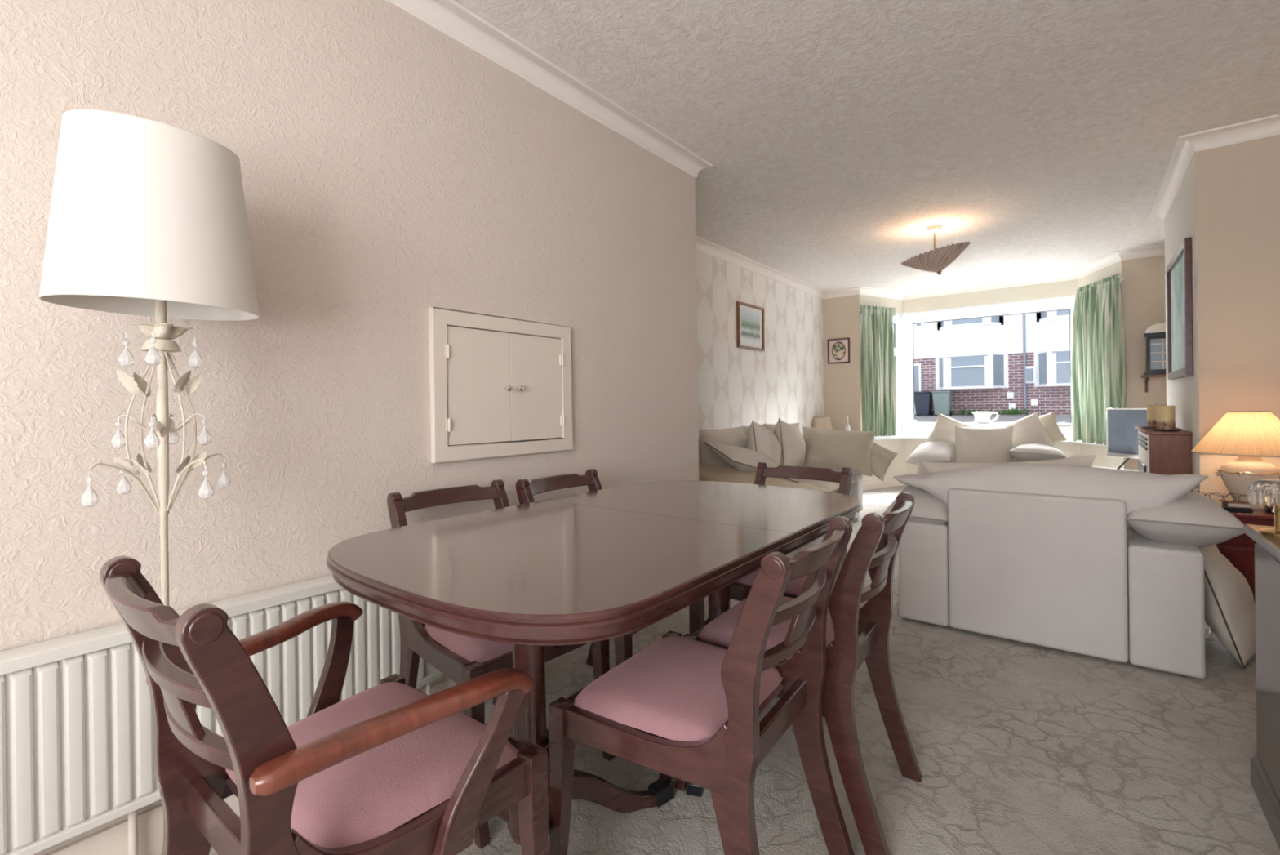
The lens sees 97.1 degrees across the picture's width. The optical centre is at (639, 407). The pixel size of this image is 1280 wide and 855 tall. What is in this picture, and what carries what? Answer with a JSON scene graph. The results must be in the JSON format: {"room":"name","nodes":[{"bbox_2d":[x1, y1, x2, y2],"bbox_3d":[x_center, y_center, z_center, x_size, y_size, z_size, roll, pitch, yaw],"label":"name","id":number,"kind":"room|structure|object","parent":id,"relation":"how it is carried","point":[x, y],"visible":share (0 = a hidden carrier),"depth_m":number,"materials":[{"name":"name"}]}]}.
{"room":"dining room","nodes":[
{"label":"dining room","id":0,"kind":"room"},
{"bbox_2d":[0,0,698,854],"bbox_3d":[-1.446,-0.162,1.857,0.955,2.515,4.580,-1,0,38],"label":"wall","id":1,"kind":"structure","parent":0,"point":[392,171],"depth_m":1.68,"materials":[{"name":"beige paint"}]},
{"bbox_2d":[0,574,442,854],"bbox_3d":[-1.396,0.804,1.067,0.082,0.585,2.240,-1,0,38],"label":"radiator","id":2,"kind":"object","parent":1,"relation":"attached to","point":[77,723],"visible":0.45,"depth_m":1.27,"materials":[{"name":"white metal"}]},
{"bbox_2d":[0,574,343,675],"bbox_3d":[-1.395,0.527,1.063,0.070,0.030,2.240,-1,0,38],"label":"grille","id":3,"kind":"object","parent":2,"relation":"attached to","point":[26,660],"depth_m":1.28,"materials":[{"name":"white metal"}]},
{"bbox_2d":[43,477,906,854],"bbox_3d":[1.289,1.000,3.069,3.500,0.115,9.600,-1,0,38],"label":"baseboard","id":4,"kind":"structure","parent":1,"relation":"attached to","point":[113,839],"depth_m":1.36,"materials":[{"name":"beige paint"}]},
{"bbox_2d":[428,306,573,462],"bbox_3d":[-0.509,-0.082,2.238,0.052,0.545,0.679,-1,0,38],"label":"serving hatch","id":5,"kind":"object","parent":1,"relation":"attached to","point":[500,386],"visible":1,"depth_m":2.19,"materials":[{"name":"beige paint"}]},
{"bbox_2d":[384,0,1279,299],"bbox_3d":[1.256,-1.417,3.064,3.500,0.082,9.600,-1,0,38],"label":"trim","id":6,"kind":"structure","parent":1,"relation":"attached to","point":[450,18],"depth_m":2.96,"materials":[{"name":"white paint"}]},
{"bbox_2d":[160,484,1279,854],"bbox_3d":[1.251,1.098,3.036,4.000,0.080,9.900,-1,0,38],"label":"floor","id":7,"kind":"structure","parent":0,"point":[1020,748],"depth_m":1.69,"materials":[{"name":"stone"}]},
{"bbox_2d":[38,109,259,605],"bbox_3d":[-1.021,0.261,1.214,0.279,1.662,0.369,-1,0,38],"label":"floor lamp","id":8,"kind":"object","parent":7,"relation":"on","point":[148,217],"visible":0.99,"depth_m":1.14,"materials":[{"name":"white fabric"}]},
{"bbox_2d":[99,555,548,854],"bbox_3d":[-0.536,0.662,0.996,0.619,0.846,0.575,-1,0,37],"label":"armchair","id":9,"kind":"object","parent":7,"relation":"on","point":[391,766],"visible":1,"depth_m":0.90,"materials":[{"name":"brown wood"}]},
{"bbox_2d":[386,479,614,848],"bbox_3d":[-0.455,0.672,1.754,0.575,0.821,0.492,-1,0,41],"label":"dining chair","id":10,"kind":"object","parent":7,"relation":"on","point":[460,658],"visible":0.41,"depth_m":1.65,"materials":[{"name":"brown wood"}]},
{"bbox_2d":[326,480,861,844],"bbox_3d":[0.008,0.696,1.633,0.900,0.768,1.542,-1,0,38],"label":"dining table","id":11,"kind":"object","parent":7,"relation":"on","point":[603,564],"visible":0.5,"depth_m":1.26,"materials":[{"name":"brown wood"}]},
{"bbox_2d":[515,468,704,763],"bbox_3d":[-0.115,0.667,2.074,0.575,0.821,0.492,-1,0,36],"label":"dining chair","id":12,"kind":"object","parent":7,"relation":"on","point":[526,490],"visible":0.2,"depth_m":2.10,"materials":[{"name":"brown wood"}]},
{"bbox_2d":[548,515,854,854],"bbox_3d":[0.156,0.665,1.281,0.575,0.821,0.492,-1,0,36],"label":"dining chair","id":13,"kind":"object","parent":7,"relation":"on","point":[685,708],"visible":0.99,"depth_m":1.18,"materials":[{"name":"brown wood"}]},
{"bbox_2d":[688,462,852,634],"bbox_3d":[0.545,0.658,2.240,0.492,0.821,0.575,-1,0,40],"label":"dining chair","id":14,"kind":"object","parent":7,"relation":"on","point":[740,589],"visible":0.28,"depth_m":2.29,"materials":[{"name":"brown wood"}]},
{"bbox_2d":[698,423,862,557],"bbox_3d":[1.167,0.609,4.831,1.059,0.894,1.830,-1,0,38],"label":"sofa","id":15,"kind":"object","parent":7,"relation":"on","point":[712,467],"visible":0.27,"depth_m":4.46,"materials":[{"name":"beige fabric"}]},
{"bbox_2d":[698,426,746,465],"bbox_3d":[0.721,0.396,4.727,0.287,0.460,0.740,-8,-5,38],"label":"cushion","id":16,"kind":"object","parent":15,"relation":"on","point":[737,436],"depth_m":4.49,"materials":[{"name":"beige fabric"}]},
{"bbox_2d":[703,441,799,483],"bbox_3d":[0.855,0.420,4.355,0.669,0.320,0.410,-1,0,-28],"label":"cushion","id":17,"kind":"object","parent":15,"relation":"on","point":[742,459],"visible":0.71,"depth_m":4.21,"materials":[{"name":"beige fabric"}]},
{"bbox_2d":[698,463,807,488],"bbox_3d":[0.753,0.559,4.272,1.020,0.205,0.440,9,6,38],"label":"cushion","id":18,"kind":"object","parent":15,"relation":"on","point":[727,473],"depth_m":4.16,"materials":[{"name":"beige fabric"}]},
{"bbox_2d":[743,423,776,436],"bbox_3d":[1.159,0.390,5.298,0.287,0.460,0.740,-8,-5,38],"label":"cushion","id":19,"kind":"object","parent":15,"relation":"on","point":[746,428],"depth_m":5.03,"materials":[{"name":"beige fabric"}]},
{"bbox_2d":[746,420,781,465],"bbox_3d":[1.036,0.367,4.746,0.473,0.534,0.312,-1,0,-39],"label":"cushion","id":20,"kind":"object","parent":15,"relation":"on","point":[760,438],"visible":0.6,"depth_m":4.60,"materials":[{"name":"beige fabric"}]},
{"bbox_2d":[762,422,799,432],"bbox_3d":[1.346,0.352,5.303,0.420,0.416,0.170,-1,0,-22],"label":"cushion","id":21,"kind":"object","parent":15,"relation":"on","point":[771,426],"visible":0.09,"depth_m":5.27,"materials":[{"name":"beige fabric"}]},
{"bbox_2d":[773,417,805,466],"bbox_3d":[1.332,0.363,5.061,0.483,0.547,0.312,-1,0,-37],"label":"cushion","id":22,"kind":"object","parent":15,"relation":"on","point":[792,442],"visible":0.66,"depth_m":4.90,"materials":[{"name":"beige fabric"}]},
{"bbox_2d":[792,480,831,491],"bbox_3d":[1.028,0.669,4.540,0.800,0.207,0.660,-1,0,38],"label":"seat cushion","id":23,"kind":"object","parent":15,"relation":"on","point":[801,485],"depth_m":4.44,"materials":[{"name":"beige fabric"}]},
{"bbox_2d":[794,478,857,492],"bbox_3d":[1.436,0.665,5.059,0.800,0.212,0.660,-1,0,38],"label":"seat cushion","id":24,"kind":"object","parent":15,"relation":"on","point":[833,486],"depth_m":4.72,"materials":[{"name":"beige fabric"}]},
{"bbox_2d":[802,426,875,476],"bbox_3d":[1.788,0.392,5.154,0.655,0.433,0.296,-1,0,27],"label":"cushion","id":25,"kind":"object","parent":15,"relation":"on","point":[833,449],"visible":0.89,"depth_m":5.06,"materials":[{"name":"beige fabric"}]},
{"bbox_2d":[833,470,861,475],"bbox_3d":[1.644,0.558,5.391,1.000,0.158,0.360,3,2,38],"label":"cushion","id":26,"kind":"object","parent":15,"relation":"on","point":[854,473],"depth_m":4.99,"materials":[{"name":"fabric"}]},
{"bbox_2d":[871,441,897,481],"bbox_3d":[2.082,0.443,5.083,0.459,0.424,0.156,-1,0,14],"label":"cushion","id":27,"kind":"object","parent":15,"relation":"on","point":[882,457],"visible":0.56,"depth_m":5.02,"materials":[{"name":"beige fabric"}]},
{"bbox_2d":[675,491,922,854],"bbox_3d":[0.467,0.660,1.625,0.575,0.821,0.492,-1,0,36],"label":"dining chair","id":28,"kind":"object","parent":7,"relation":"on","point":[855,634],"visible":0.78,"depth_m":1.38,"materials":[{"name":"brown wood"}]},
{"bbox_2d":[904,440,955,475],"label":"armchair","id":29,"kind":"object","parent":7,"relation":"on","point":[938,451],"depth_m":5.73,"materials":[{"name":"fabric"}]},
{"bbox_2d":[904,440,955,464],"bbox_3d":[3.118,0.470,5.974,0.420,0.226,0.860,-6,5,39],"label":"cushion","id":30,"kind":"object","parent":29,"relation":"on","point":[932,451],"depth_m":5.74,"materials":[{"name":"fabric"}]},
{"bbox_2d":[924,413,973,446],"bbox_3d":[3.356,0.324,5.940,0.674,0.544,0.205,-1,0,34],"label":"cushion","id":31,"kind":"object","parent":29,"relation":"on","point":[944,429],"visible":0.38,"depth_m":5.98,"materials":[{"name":"beige fabric"}]},
{"bbox_2d":[964,422,1072,427],"bbox_3d":[4.086,0.595,6.234,1.088,0.838,0.680,-1,0,38],"label":"round table","id":32,"kind":"object","parent":7,"relation":"on","point":[993,424],"visible":0.2,"depth_m":6.09,"materials":[{"name":"white ceramic"}]},
{"bbox_2d":[971,411,998,423],"bbox_3d":[3.864,0.113,6.376,0.218,0.130,0.218,-1,0,-7],"label":"jug","id":33,"kind":"object","parent":32,"relation":"on","point":[980,417],"visible":1,"depth_m":6.31,"materials":[{"name":"white ceramic"}]},
{"bbox_2d":[1009,443,1065,462],"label":"armchair","id":34,"kind":"object","parent":7,"relation":"on","point":[1030,451],"depth_m":5.14,"materials":[{"name":"fabric"}]},
{"bbox_2d":[954,425,1013,462],"bbox_3d":[3.374,0.435,5.572,0.505,0.500,0.256,-1,0,38],"label":"cushion","id":35,"kind":"object","parent":34,"relation":"on","point":[972,444],"visible":0.66,"depth_m":5.50,"materials":[{"name":"beige fabric"}]},
{"bbox_2d":[1000,411,1055,458],"bbox_3d":[3.719,0.320,5.625,0.666,0.558,0.191,-1,0,34],"label":"cushion","id":36,"kind":"object","parent":34,"relation":"on","point":[1028,429],"visible":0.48,"depth_m":5.51,"materials":[{"name":"beige fabric"}]},
{"bbox_2d":[1009,443,1065,461],"bbox_3d":[3.826,0.461,5.419,0.420,0.227,0.860,4,-5,39],"label":"cushion","id":37,"kind":"object","parent":34,"relation":"on","point":[1030,451],"depth_m":5.14,"materials":[{"name":"fabric"}]},
{"bbox_2d":[1039,411,1067,442],"bbox_3d":[3.892,0.272,5.668,0.629,0.469,0.150,-1,0,43],"label":"cushion","id":38,"kind":"object","parent":34,"relation":"on","point":[1048,421],"visible":0.28,"depth_m":5.52,"materials":[{"name":"beige fabric"}]},
{"bbox_2d":[881,463,1244,678],"bbox_3d":[1.981,0.649,2.781,1.276,0.798,0.861,-1,0,38],"label":"sofa","id":39,"kind":"object","parent":7,"relation":"on","point":[1097,562],"visible":0.96,"depth_m":2.40,"materials":[{"name":"fabric"}]},
{"bbox_2d":[884,471,947,524],"bbox_3d":[1.593,0.491,3.084,0.290,0.242,0.860,-1,5,38],"label":"cushion","id":40,"kind":"object","parent":39,"relation":"on","point":[931,506],"depth_m":2.76,"materials":[{"name":"fabric"}]},
{"bbox_2d":[919,454,1096,473],"bbox_3d":[1.899,0.459,2.955,0.825,0.449,0.197,-1,0,36],"label":"cushion","id":41,"kind":"object","parent":39,"relation":"on","point":[1086,460],"visible":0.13,"depth_m":3.00,"materials":[{"name":"beige fabric"}]},
{"bbox_2d":[893,463,1208,528],"bbox_3d":[1.784,0.403,2.596,1.175,0.299,0.206,-1,0,38],"label":"cushion","id":42,"kind":"object","parent":39,"relation":"on","point":[1141,491],"depth_m":2.44,"materials":[{"name":"fabric"}]},
{"bbox_2d":[1126,491,1244,546],"bbox_3d":[2.345,0.483,2.494,0.340,0.258,0.860,-1,-5,38],"label":"cushion","id":43,"kind":"object","parent":39,"relation":"on","point":[1153,518],"depth_m":2.23,"materials":[{"name":"fabric"}]},
{"bbox_2d":[1091,466,1137,471],"bbox_3d":[4.073,0.779,4.822,0.380,0.475,0.700,-1,0,-12],"label":"stand","id":44,"kind":"object","parent":7,"relation":"on","point":[1091,466],"visible":0.03,"depth_m":4.99,"materials":[{"name":"white wood"}]},
{"bbox_2d":[1106,408,1146,469],"bbox_3d":[4.126,0.272,4.725,0.050,0.532,0.480,-1,0,-8],"label":"television","id":45,"kind":"object","parent":44,"relation":"on","point":[1122,433],"visible":0.52,"depth_m":4.80,"materials":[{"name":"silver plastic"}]},
{"bbox_2d":[1134,426,1192,491],"bbox_3d":[3.436,0.583,3.730,0.205,0.888,0.940,-1,0,38],"label":"fireplace","id":46,"kind":"object","parent":7,"relation":"on","point":[1160,452],"visible":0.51,"depth_m":3.38,"materials":[{"name":"brown wood"}]},
{"bbox_2d":[1142,426,1156,428],"bbox_3d":[3.405,0.134,3.737,0.140,0.011,0.140,-1,0,38],"label":"plate","id":47,"kind":"object","parent":46,"relation":"on","point":[1144,427],"visible":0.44,"depth_m":3.71,"materials":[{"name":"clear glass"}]},
{"bbox_2d":[1146,402,1164,426],"bbox_3d":[3.405,0.052,3.736,0.084,0.167,0.084,-1,0,38],"label":"candle","id":48,"kind":"object","parent":47,"relation":"on","point":[1151,408],"visible":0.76,"depth_m":3.72,"materials":[{"name":"wax"}]},
{"bbox_2d":[1134,426,1192,435],"bbox_3d":[3.430,0.149,3.730,0.205,0.020,0.940,-1,0,38],"label":"mantel shelf","id":49,"kind":"object","parent":46,"relation":"attached to","point":[1144,431],"depth_m":3.39,"materials":[{"name":"brown wood"}]},
{"bbox_2d":[1149,428,1182,431],"bbox_3d":[3.239,0.137,3.485,0.150,0.011,0.150,-1,0,38],"label":"plate","id":50,"kind":"object","parent":46,"relation":"on","point":[1175,429],"visible":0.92,"depth_m":3.44,"materials":[{"name":"clear glass"}]},
{"bbox_2d":[1156,403,1175,429],"bbox_3d":[3.240,0.057,3.484,0.084,0.162,0.084,-1,0,38],"label":"candle","id":51,"kind":"object","parent":50,"relation":"on","point":[1166,415],"visible":0.84,"depth_m":3.45,"materials":[{"name":"wax"}]},
{"bbox_2d":[1197,544,1255,667],"bbox_3d":[2.554,0.826,2.480,0.575,0.546,0.219,-1,0,-43],"label":"cushion","id":52,"kind":"object","parent":7,"relation":"on","point":[1229,603],"visible":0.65,"depth_m":2.33,"materials":[{"name":"beige fabric"}]},
{"bbox_2d":[1215,499,1274,604],"bbox_3d":[3.032,0.766,2.811,0.425,0.536,0.488,-1,0,38],"label":"side table","id":53,"kind":"object","parent":7,"relation":"on","point":[1239,550],"visible":0.05,"depth_m":2.67,"materials":[{"name":"red wood"}]},
{"bbox_2d":[1191,410,1279,509],"bbox_3d":[3.038,0.258,2.819,0.416,0.480,0.417,-1,0,38],"label":"table lamp","id":54,"kind":"object","parent":53,"relation":"on","point":[1251,436],"visible":0.98,"depth_m":2.76,"materials":[{"name":"yellow fabric"}]},
{"bbox_2d":[1221,503,1253,513],"bbox_3d":[2.854,0.490,2.762,0.170,0.022,0.110,-1,0,35],"label":"closed book","id":55,"kind":"object","parent":53,"relation":"on","point":[1249,510],"visible":0.38,"depth_m":2.70,"materials":[{"name":"black paper"}]},
{"bbox_2d":[1213,499,1221,506],"bbox_3d":[2.814,0.468,2.793,0.070,0.022,0.076,-1,0,38],"label":"closed book","id":56,"kind":"object","parent":55,"relation":"on","point":[1219,503],"visible":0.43,"depth_m":2.75,"materials":[{"name":"beige paper"}]},
{"bbox_2d":[1194,490,1224,501],"bbox_3d":[2.844,0.437,2.828,0.128,0.041,0.113,-1,0,-40],"label":"spectacles","id":57,"kind":"object","parent":56,"relation":"on","point":[1194,491],"visible":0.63,"depth_m":2.78,"materials":[{"name":"brown plastic"}]},
{"bbox_2d":[1222,499,1250,507],"bbox_3d":[2.885,0.467,2.738,0.080,0.022,0.076,-1,0,32],"label":"closed book","id":58,"kind":"object","parent":55,"relation":"on","point":[1237,504],"visible":0.98,"depth_m":2.72,"materials":[{"name":"brown paper"}]},
{"bbox_2d":[1205,493,1248,502],"bbox_3d":[2.876,0.436,2.776,0.113,0.041,0.128,-1,0,9],"label":"spectacles","id":59,"kind":"object","parent":58,"relation":"on","point":[1206,493],"visible":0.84,"depth_m":2.72,"materials":[{"name":"brown plastic"}]},
{"bbox_2d":[1264,504,1274,511],"bbox_3d":[3.054,0.484,2.694,0.100,0.028,0.060,-1,0,38],"label":"glasses case","id":60,"kind":"object","parent":53,"relation":"on","point":[1267,508],"visible":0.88,"depth_m":2.70,"materials":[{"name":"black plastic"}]},
{"bbox_2d":[1242,524,1279,848],"bbox_3d":[1.477,0.696,0.906,0.508,0.726,1.375,-1,0,38],"label":"sideboard","id":61,"kind":"object","parent":7,"relation":"on","point":[1265,765],"visible":1,"depth_m":1.45,"materials":[{"name":"brown wood"}]},
{"bbox_2d":[1247,475,1279,536],"bbox_3d":[1.668,0.250,1.466,0.129,0.158,0.127,-1,0,38],"label":"lamp","id":62,"kind":"object","parent":61,"relation":"on","point":[1255,491],"visible":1,"depth_m":1.47,"materials":[{"name":"clear glass"}]},
{"bbox_3d":[2.399,0.678,6.935,0.440,0.715,0.440,-1,0,38],"label":"table","id":63,"kind":"object","parent":7,"relation":"on","visible":0},
{"bbox_2d":[811,417,832,429],"bbox_3d":[2.240,0.220,6.965,0.270,0.205,0.270,-1,0,38],"label":"table lamp","id":64,"kind":"object","parent":63,"relation":"on","point":[818,422],"visible":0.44,"depth_m":6.87,"materials":[{"name":"beige fabric"}]},
{"bbox_2d":[844,416,850,431],"bbox_3d":[2.516,0.211,6.863,0.076,0.215,0.076,-1,0,38],"label":"glass decanter","id":65,"kind":"object","parent":63,"relation":"on","point":[846,427],"visible":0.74,"depth_m":6.84,"materials":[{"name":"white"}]},
{"bbox_2d":[696,250,824,437],"bbox_3d":[1.020,-0.202,5.677,0.120,2.515,4.475,-1,0,38],"label":"wall","id":66,"kind":"structure","parent":0,"point":[737,387],"depth_m":5.79,"materials":[{"name":"paper"}]},
{"bbox_2d":[736,301,764,351],"bbox_3d":[1.116,-0.808,5.686,0.030,0.445,0.550,-1,0,38],"label":"framed picture","id":67,"kind":"object","parent":66,"relation":"attached to","point":[750,335],"visible":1,"depth_m":5.67,"materials":[{"name":"brown wood"}]},
{"bbox_2d":[822,294,862,431],"bbox_3d":[2.592,-0.226,7.211,0.460,2.515,0.120,-1,0,38],"label":"wall","id":68,"kind":"structure","parent":0,"point":[842,318],"depth_m":7.14,"materials":[{"name":"beige paint"}]},
{"bbox_2d":[827,337,849,364],"bbox_3d":[2.518,-0.717,7.172,0.275,0.315,0.022,-1,0,38],"label":"framed picture","id":69,"kind":"object","parent":68,"relation":"attached to","point":[838,349],"visible":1,"depth_m":7.17,"materials":[{"name":"brown wood"}]},
{"bbox_2d":[453,0,1279,292],"bbox_3d":[1.216,-1.507,3.031,4.000,0.100,9.900,-1,0,38],"label":"ceiling","id":70,"kind":"structure","parent":0,"point":[1042,136],"depth_m":2.74,"materials":[{"name":"white paint"}]},
{"bbox_2d":[901,224,969,275],"bbox_3d":[2.407,-1.278,4.620,0.503,0.395,0.505,-1,0,38],"label":"pendant light","id":71,"kind":"object","parent":70,"relation":"hanging from","point":[936,260],"visible":1,"depth_m":4.51,"materials":[{"name":"beige paint"}]},
{"bbox_2d":[859,294,905,480],"bbox_3d":[3.075,-0.232,7.284,0.848,2.515,0.120,-1,0,-30],"label":"wall","id":72,"kind":"structure","parent":0,"point":[897,467],"depth_m":7.31,"materials":[{"name":"paint"}]},
{"bbox_2d":[860,311,902,436],"bbox_3d":[3.075,-0.432,7.279,0.848,1.605,0.070,-1,0,-30],"label":"window","id":73,"kind":"structure","parent":72,"relation":"in","point":[896,318],"depth_m":7.42,"materials":[{"name":"white plastic"}]},
{"bbox_2d":[858,305,896,436],"bbox_3d":[2.996,-0.455,7.082,0.583,1.628,0.154,-1,0,-25],"label":"curtain","id":74,"kind":"object","parent":73,"relation":"hanging from","point":[878,409],"visible":0.99,"depth_m":7.05,"materials":[{"name":"green fabric"}]},
{"bbox_2d":[902,279,1080,474],"bbox_3d":[4.228,-0.247,6.925,1.825,2.515,0.120,-1,0,38],"label":"wall","id":75,"kind":"structure","parent":0,"point":[1064,288],"depth_m":6.83,"materials":[{"name":"paint"}]},
{"bbox_2d":[900,312,910,435],"bbox_3d":[3.504,-0.438,7.484,0.150,1.605,0.150,-1,0,38],"label":"trim","id":76,"kind":"structure","parent":75,"relation":"attached to","point":[904,337],"depth_m":7.42,"materials":[{"name":"white paint"}]},
{"bbox_2d":[873,435,1106,445],"bbox_3d":[3.964,0.375,6.546,2.507,0.030,0.814,-1,0,38],"label":"trim","id":77,"kind":"structure","parent":75,"relation":"attached to","point":[899,436],"depth_m":7.10,"materials":[{"name":"white plastic"}]},
{"bbox_2d":[902,424,908,435],"bbox_3d":[3.387,0.294,7.215,0.070,0.144,0.054,-1,0,8],"label":"ornament","id":78,"kind":"object","parent":77,"relation":"on","point":[904,430],"visible":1,"depth_m":7.20,"materials":[{"name":"white ceramic"}]},
{"bbox_2d":[911,419,920,435],"bbox_3d":[3.530,0.261,7.232,0.101,0.207,0.078,-1,0,8],"label":"ornament","id":79,"kind":"object","parent":77,"relation":"on","point":[915,428],"visible":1,"depth_m":7.21,"materials":[{"name":"white ceramic"}]},
{"bbox_2d":[1062,422,1072,439],"bbox_3d":[4.759,0.258,6.278,0.148,0.182,0.135,-1,0,-1],"label":"flower pot","id":80,"kind":"object","parent":77,"relation":"on","point":[1068,434],"visible":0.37,"depth_m":6.24,"materials":[{"name":"white ceramic"}]},
{"bbox_2d":[908,295,1072,435],"bbox_3d":[4.222,-0.447,6.921,1.825,1.605,0.070,-1,0,38],"label":"window","id":81,"kind":"structure","parent":75,"relation":"in","point":[1056,304],"depth_m":6.96,"materials":[{"name":"white plastic"}]},
{"bbox_2d":[1071,294,1075,321],"bbox_3d":[4.939,-0.456,6.358,0.150,1.605,0.150,-1,0,38],"label":"trim","id":82,"kind":"structure","parent":75,"relation":"attached to","point":[1073,297],"depth_m":6.34,"materials":[{"name":"white paint"}]},
{"bbox_2d":[1078,260,1124,469],"bbox_3d":[4.856,-0.254,5.887,0.120,2.515,0.854,-1,0,15],"label":"wall","id":83,"kind":"structure","parent":0,"point":[1101,460],"depth_m":5.88,"materials":[{"name":"paint"}]},
{"bbox_3d":[4.848,-0.453,5.888,0.397,1.605,0.810,-1,0,38],"label":"window","id":84,"kind":"structure","parent":83,"relation":"in","visible":0},
{"bbox_2d":[1071,273,1126,444],"bbox_3d":[4.666,-0.461,5.769,0.171,1.656,0.790,-1,0,12],"label":"curtain","id":85,"kind":"object","parent":84,"relation":"hanging from","point":[1098,355],"visible":0.92,"depth_m":5.70,"materials":[{"name":"green fabric"}]},
{"bbox_2d":[1121,254,1166,470],"bbox_3d":[4.984,-0.254,5.334,0.660,2.515,0.120,-1,0,38],"label":"wall","id":86,"kind":"structure","parent":0,"point":[1143,283],"depth_m":5.41,"materials":[{"name":"beige paint"}]},
{"bbox_2d":[1140,374,1166,392],"bbox_3d":[4.830,-0.224,5.252,0.260,0.158,0.200,-1,0,38],"label":"wall shelf","id":87,"kind":"object","parent":86,"relation":"attached to","point":[1146,377],"visible":0.81,"depth_m":5.29,"materials":[{"name":"brown wood"}]},
{"bbox_2d":[1143,322,1166,375],"bbox_3d":[4.835,-0.540,5.237,0.250,0.475,0.150,-1,0,38],"label":"lantern","id":88,"kind":"object","parent":87,"relation":"on","point":[1155,335],"visible":0.59,"depth_m":5.21,"materials":[{"name":"black metal"}]},
{"bbox_2d":[1164,134,1279,502],"bbox_3d":[3.731,-0.234,3.562,0.483,2.515,1.545,-1,0,38],"label":"wall","id":89,"kind":"structure","parent":0,"point":[1227,200],"depth_m":3.03,"materials":[{"name":"beige paint"}]},
{"bbox_2d":[1166,236,1193,379],"bbox_3d":[3.446,-0.588,3.619,0.030,0.790,0.920,-1,0,38],"label":"mirror","id":90,"kind":"object","parent":89,"relation":"attached to","point":[1179,270],"visible":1,"depth_m":3.54,"materials":[{"name":"brown wood"}]},
{"bbox_2d":[1170,253,1185,371],"bbox_3d":[3.452,-0.588,3.615,0.012,0.718,0.848,-1,0,38],"label":"artwork","id":91,"kind":"object","parent":90,"relation":"attached to","point":[1177,264],"depth_m":3.64},
{"label":"outside","id":92,"kind":"structure","parent":0,"visible":0},
{"bbox_2d":[915,415,1071,422],"bbox_3d":[21.091,0.512,26.867,80.000,0.770,51.700,-1,0,38],"label":"ground","id":93,"kind":"structure","parent":92,"point":[918,418],"depth_m":18.58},
{"bbox_2d":[914,391,933,415],"bbox_3d":[10.749,-0.144,21.442,0.620,0.920,0.650,-1,0,38],"label":"wheelie bin","id":94,"kind":"object","parent":93,"relation":"on","point":[922,399],"visible":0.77,"depth_m":21.23,"materials":[{"name":"blue"}]},
{"bbox_2d":[931,390,953,415],"bbox_3d":[11.161,-0.148,20.865,0.620,0.920,0.650,-1,0,38],"label":"wheelie bin","id":95,"kind":"object","parent":93,"relation":"on","point":[942,400],"visible":0.97,"depth_m":20.66,"materials":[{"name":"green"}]},
{"bbox_2d":[952,408,991,414],"bbox_3d":[12.021,0.142,20.648,2.155,0.276,0.559,-1,0,36],"label":"clump","id":96,"kind":"object","parent":93,"relation":"on","point":[963,411],"visible":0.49,"depth_m":20.69,"materials":[{"name":"green plant"}]},
{"bbox_2d":[913,309,1071,415],"bbox_3d":[14.650,-4.061,23.589,26.400,9.000,8.720,-1,0,38],"label":"house","id":97,"kind":"structure","parent":93,"relation":"on","point":[1019,362],"depth_m":20.17,"materials":[{"name":"paint"}]},
{"bbox_2d":[946,357,951,386],"bbox_3d":[11.332,-1.291,20.736,0.140,1.040,0.030,-1,0,38],"label":"curtain","id":98,"kind":"object","parent":97,"relation":"hanging from","point":[948,359],"depth_m":20.71,"materials":[{"name":"white fabric"}]},
{"bbox_2d":[984,355,988,385],"bbox_3d":[12.268,-1.302,20.001,0.140,1.040,0.030,-1,0,38],"label":"curtain","id":99,"kind":"object","parent":97,"relation":"hanging from","point":[986,357],"depth_m":20.00,"materials":[{"name":"white fabric"}]},
{"bbox_2d":[1051,352,1056,382],"bbox_3d":[13.770,-1.315,18.822,0.140,1.010,0.030,-1,0,38],"label":"curtain","id":100,"kind":"object","parent":97,"relation":"hanging from","point":[1053,354],"depth_m":18.80,"materials":[{"name":"white fabric"}]},
{"bbox_2d":[1052,311,1057,315],"bbox_3d":[13.820,-3.651,18.881,0.140,1.180,0.030,-1,0,38],"label":"curtain","id":101,"kind":"object","parent":97,"relation":"hanging from","point":[1054,313],"depth_m":18.86,"materials":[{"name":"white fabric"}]},
{"bbox_2d":[980,407,1035,415],"bbox_3d":[12.770,0.132,19.654,1.601,0.279,0.521,-1,0,38],"label":"clump","id":102,"kind":"object","parent":93,"relation":"on","point":[1012,411],"visible":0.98,"depth_m":19.47,"materials":[{"name":"green plant"}]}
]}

